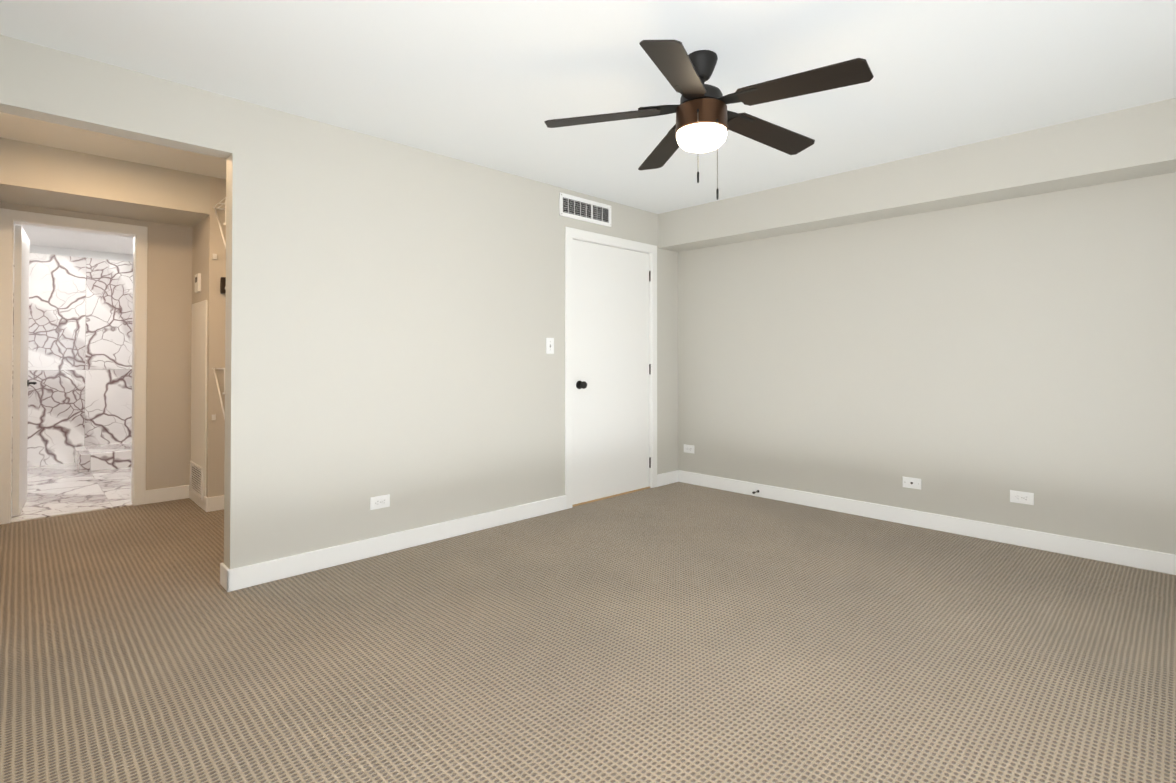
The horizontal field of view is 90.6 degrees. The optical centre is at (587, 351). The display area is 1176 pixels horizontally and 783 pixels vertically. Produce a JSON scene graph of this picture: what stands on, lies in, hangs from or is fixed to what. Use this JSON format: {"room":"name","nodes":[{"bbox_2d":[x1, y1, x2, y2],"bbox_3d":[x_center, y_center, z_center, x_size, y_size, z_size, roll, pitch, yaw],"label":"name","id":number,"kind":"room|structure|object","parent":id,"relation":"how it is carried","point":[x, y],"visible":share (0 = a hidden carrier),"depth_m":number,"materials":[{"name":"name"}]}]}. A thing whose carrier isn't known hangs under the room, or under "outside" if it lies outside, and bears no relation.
{"room":"empty bedroom","nodes":[
{"label":"empty bedroom","id":0,"kind":"room"},
{"bbox_2d":[11,463,130,517],"bbox_3d":[-4.592,1.234,5.374,1.520,0.104,2.775,1,-1,-44],"label":"floor","id":1,"kind":"structure","parent":0,"point":[59,487],"depth_m":5.01,"materials":[{"name":"stone"}]},
{"bbox_2d":[74,442,131,471],"bbox_3d":[-5.012,1.105,6.225,0.686,0.171,0.726,1,-1,-44],"label":"shower bench","id":2,"kind":"object","parent":1,"relation":"on","point":[101,457],"visible":0.56,"depth_m":5.92,"materials":[{"name":"stone"}]},
{"bbox_2d":[12,243,132,466],"bbox_3d":[-5.520,0.046,6.337,1.280,2.300,0.120,1,-1,-44],"label":"wall","id":3,"kind":"structure","parent":0,"point":[80,341],"depth_m":6.27,"materials":[{"name":"stone"}]},
{"bbox_2d":[14,224,132,254],"bbox_3d":[-4.615,-1.154,5.422,1.520,0.080,2.710,1,-1,-44],"label":"ceiling","id":4,"kind":"structure","parent":0,"point":[54,237],"depth_m":5.81,"materials":[{"name":"white paint"}]},
{"bbox_2d":[0,202,192,489],"bbox_3d":[-3.677,-0.100,4.350,1.180,2.550,0.120,1,-1,-44],"label":"wall","id":5,"kind":"structure","parent":0,"point":[168,375],"depth_m":4.60,"materials":[{"name":"beige paint"}]},
{"bbox_2d":[12,225,36,515],"bbox_3d":[-4.239,0.135,4.390,0.088,2.057,0.658,1,-1,-40],"label":"bathroom door","id":6,"kind":"structure","parent":5,"relation":"in","point":[21,382],"depth_m":4.15,"materials":[{"name":"white paint"}]},
{"bbox_2d":[0,208,147,524],"bbox_3d":[-3.755,0.101,4.271,0.812,2.146,0.147,1,-1,-44],"label":"door frame","id":7,"kind":"structure","parent":5,"relation":"attached to","point":[9,218],"depth_m":4.22,"materials":[{"name":"white paint"}]},
{"bbox_2d":[0,112,225,178],"bbox_3d":[-2.230,-1.337,4.112,2.900,0.080,2.260,1,-1,-44],"label":"ceiling","id":8,"kind":"structure","parent":0,"point":[28,130],"depth_m":3.69,"materials":[{"name":"white paint"}]},
{"bbox_2d":[0,137,209,226],"bbox_3d":[-3.425,-1.158,4.104,1.180,0.280,0.600,1,-1,-44],"label":"soffit beam","id":9,"kind":"structure","parent":8,"relation":"attached to","point":[37,175],"depth_m":3.92,"materials":[{"name":"grey paint"}]},
{"bbox_2d":[192,177,225,496],"bbox_3d":[-2.823,-0.096,4.764,0.620,2.550,0.720,1,-1,-44],"label":"wall","id":10,"kind":"structure","parent":0,"point":[207,241],"depth_m":4.33,"materials":[{"name":"beige paint"}]},
{"bbox_2d":[187,485,203,509],"bbox_3d":[-3.014,1.124,4.496,0.017,0.105,0.580,1,-1,-44],"label":"baseboard","id":11,"kind":"structure","parent":10,"relation":"attached to","point":[199,502],"depth_m":4.51,"materials":[{"name":"white paint"}]},
{"bbox_2d":[190,461,202,499],"bbox_3d":[-3.017,0.986,4.480,0.014,0.240,0.420,1,-1,-44],"label":"air vent","id":12,"kind":"object","parent":10,"relation":"attached to","point":[196,477],"visible":0.98,"depth_m":4.47,"materials":[{"name":"white plastic"}]},
{"bbox_2d":[195,273,200,292],"bbox_3d":[-3.032,-0.533,4.523,0.023,0.140,0.120,1,-1,-44],"label":"thermostat","id":13,"kind":"object","parent":10,"relation":"attached to","point":[197,282],"visible":1,"depth_m":4.48,"materials":[{"name":"white plastic"}]},
{"bbox_2d":[191,300,207,495],"bbox_3d":[-3.007,0.374,4.496,0.012,1.515,0.500,1,-1,-44],"label":"trim","id":14,"kind":"structure","parent":10,"relation":"attached to","point":[199,385],"depth_m":4.45,"materials":[{"name":"white paint"}]},
{"bbox_2d":[204,495,223,511],"bbox_3d":[-2.178,1.128,4.868,1.734,0.105,0.014,1,-1,-44],"label":"baseboard","id":15,"kind":"structure","parent":10,"relation":"attached to","point":[209,504],"depth_m":4.29,"materials":[{"name":"white paint"}]},
{"bbox_2d":[220,277,225,293],"bbox_3d":[-2.699,-0.495,4.362,0.090,0.120,0.035,1,-1,-44],"label":"door chime","id":16,"kind":"object","parent":10,"relation":"attached to","point":[222,285],"visible":0.35,"depth_m":4.34,"materials":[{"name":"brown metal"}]},
{"bbox_2d":[0,35,677,568],"bbox_3d":[-0.916,-0.106,3.720,4.990,2.550,0.120,1,-1,-44],"label":"wall","id":17,"kind":"structure","parent":0,"point":[394,315],"depth_m":3.30,"materials":[{"name":"grey paint"}]},
{"bbox_2d":[370,494,389,509],"bbox_3d":[-1.195,0.865,3.347,0.116,0.072,0.008,1,-1,-44],"label":"electrical outlet","id":18,"kind":"object","parent":17,"relation":"attached to","point":[379,502],"visible":1,"depth_m":3.34,"materials":[{"name":"white plastic"}]},
{"bbox_2d":[220,495,565,591],"bbox_3d":[-0.953,1.115,3.577,2.205,0.105,0.014,1,-1,-44],"label":"baseboard","id":19,"kind":"structure","parent":17,"relation":"attached to","point":[238,578],"depth_m":3.31,"materials":[{"name":"white paint"}]},
{"bbox_2d":[546,338,553,353],"bbox_3d":[-0.271,-0.044,4.249,0.072,0.116,0.022,1,-1,-44],"label":"switch plate","id":20,"kind":"object","parent":17,"relation":"attached to","point":[549,345],"visible":1,"depth_m":4.25,"materials":[{"name":"white plastic"}]},
{"bbox_2d":[559,192,610,226],"bbox_3d":[-0.011,-1.097,4.519,0.557,0.172,0.014,1,-1,-44],"label":"air vent","id":21,"kind":"object","parent":17,"relation":"in","point":[577,208],"visible":1,"depth_m":4.50,"materials":[{"name":"white plastic"}]},
{"bbox_2d":[565,227,656,508],"bbox_3d":[0.175,0.123,4.774,1.080,2.113,0.136,1,-1,-44],"label":"door frame","id":22,"kind":"structure","parent":17,"relation":"attached to","point":[571,234],"depth_m":4.58,"materials":[{"name":"white paint"}]},
{"bbox_2d":[572,239,650,504],"bbox_3d":[0.218,0.155,4.734,0.932,2.024,0.107,1,-1,-44],"label":"door","id":23,"kind":"structure","parent":17,"relation":"in","point":[611,373],"depth_m":4.72,"materials":[{"name":"white paint"}]},
{"bbox_2d":[657,470,679,486],"bbox_3d":[0.701,1.131,5.189,0.285,0.105,0.017,1,-1,-44],"label":"baseboard","id":24,"kind":"structure","parent":17,"relation":"attached to","point":[673,476],"depth_m":5.20,"materials":[{"name":"white paint"}]},
{"bbox_2d":[0,482,1175,782],"bbox_3d":[-0.383,1.213,3.161,4.990,0.100,6.275,1,-1,-44],"label":"floor carpet","id":25,"kind":"object","parent":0,"point":[678,632],"visible":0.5,"depth_m":2.21,"materials":[{"name":"beige carpet"}]},
{"bbox_2d":[0,0,1175,213],"bbox_3d":[0.426,-1.296,2.358,4.750,0.100,3.720,1,-1,-44],"label":"ceiling","id":26,"kind":"structure","parent":0,"point":[494,84],"depth_m":2.54,"materials":[{"name":"white paint"}]},
{"bbox_2d":[544,40,873,199],"bbox_3d":[0.514,-0.929,2.447,1.288,0.632,1.261,1,-1,-44],"label":"ceiling fan","id":27,"kind":"object","parent":26,"relation":"hanging from","point":[706,120],"visible":1,"depth_m":2.37,"materials":[{"name":"black"}]},
{"bbox_2d":[658,98,1175,251],"bbox_3d":[2.023,-1.079,3.916,0.286,0.300,3.720,1,-1,-44],"label":"soffit beam","id":28,"kind":"structure","parent":26,"relation":"attached to","point":[1129,143],"depth_m":3.54,"materials":[{"name":"grey paint"}]},
{"bbox_2d":[678,172,1175,554],"bbox_3d":[2.210,-0.104,4.004,0.120,2.550,3.840,1,-1,-44],"label":"wall","id":29,"kind":"structure","parent":0,"point":[977,362],"depth_m":3.73,"materials":[{"name":"grey paint"}]},
{"bbox_2d":[684,444,693,453],"bbox_3d":[0.908,0.874,5.236,0.008,0.072,0.116,1,-1,-44],"label":"outlet","id":30,"kind":"object","parent":29,"relation":"attached to","point":[688,448],"visible":1,"depth_m":5.23,"materials":[{"name":"white plastic"}]},
{"bbox_2d":[902,477,920,489],"bbox_3d":[2.185,0.886,3.928,0.008,0.072,0.116,1,-1,-44],"label":"outlet","id":31,"kind":"object","parent":29,"relation":"attached to","point":[910,482],"visible":1,"depth_m":3.92,"materials":[{"name":"white plastic"}]},
{"bbox_2d":[680,470,1175,574],"bbox_3d":[2.110,1.119,3.999,0.014,0.105,3.690,1,-1,-44],"label":"baseboard","id":32,"kind":"structure","parent":29,"relation":"attached to","point":[1145,559],"depth_m":3.71,"materials":[{"name":"white paint"}]},
{"bbox_2d":[1010,490,1033,504],"bbox_3d":[2.606,0.876,3.497,0.008,0.072,0.116,1,-1,-44],"label":"electrical outlet","id":33,"kind":"object","parent":29,"relation":"attached to","point":[1022,497],"visible":1,"depth_m":3.49,"materials":[{"name":"white plastic"}]},
{"bbox_3d":[-1.998,-0.092,5.150,1.100,2.550,0.120,1,-1,-44],"label":"wall","id":34,"kind":"structure","parent":0,"visible":0},
{"bbox_2d":[212,368,224,419],"bbox_3d":[-2.044,0.316,4.749,1.684,0.386,0.384,1,-1,-44],"label":"wire shelf","id":35,"kind":"object","parent":34,"relation":"attached to","point":[214,416],"visible":0.08,"depth_m":4.17,"materials":[{"name":"white metal"}]},
{"bbox_2d":[213,197,225,259],"bbox_3d":[-2.044,-0.874,4.762,1.684,0.386,0.384,1,-1,-44],"label":"wire shelf","id":36,"kind":"object","parent":34,"relation":"attached to","point":[214,256],"visible":0.1,"depth_m":4.20,"materials":[{"name":"white metal"}]}
]}

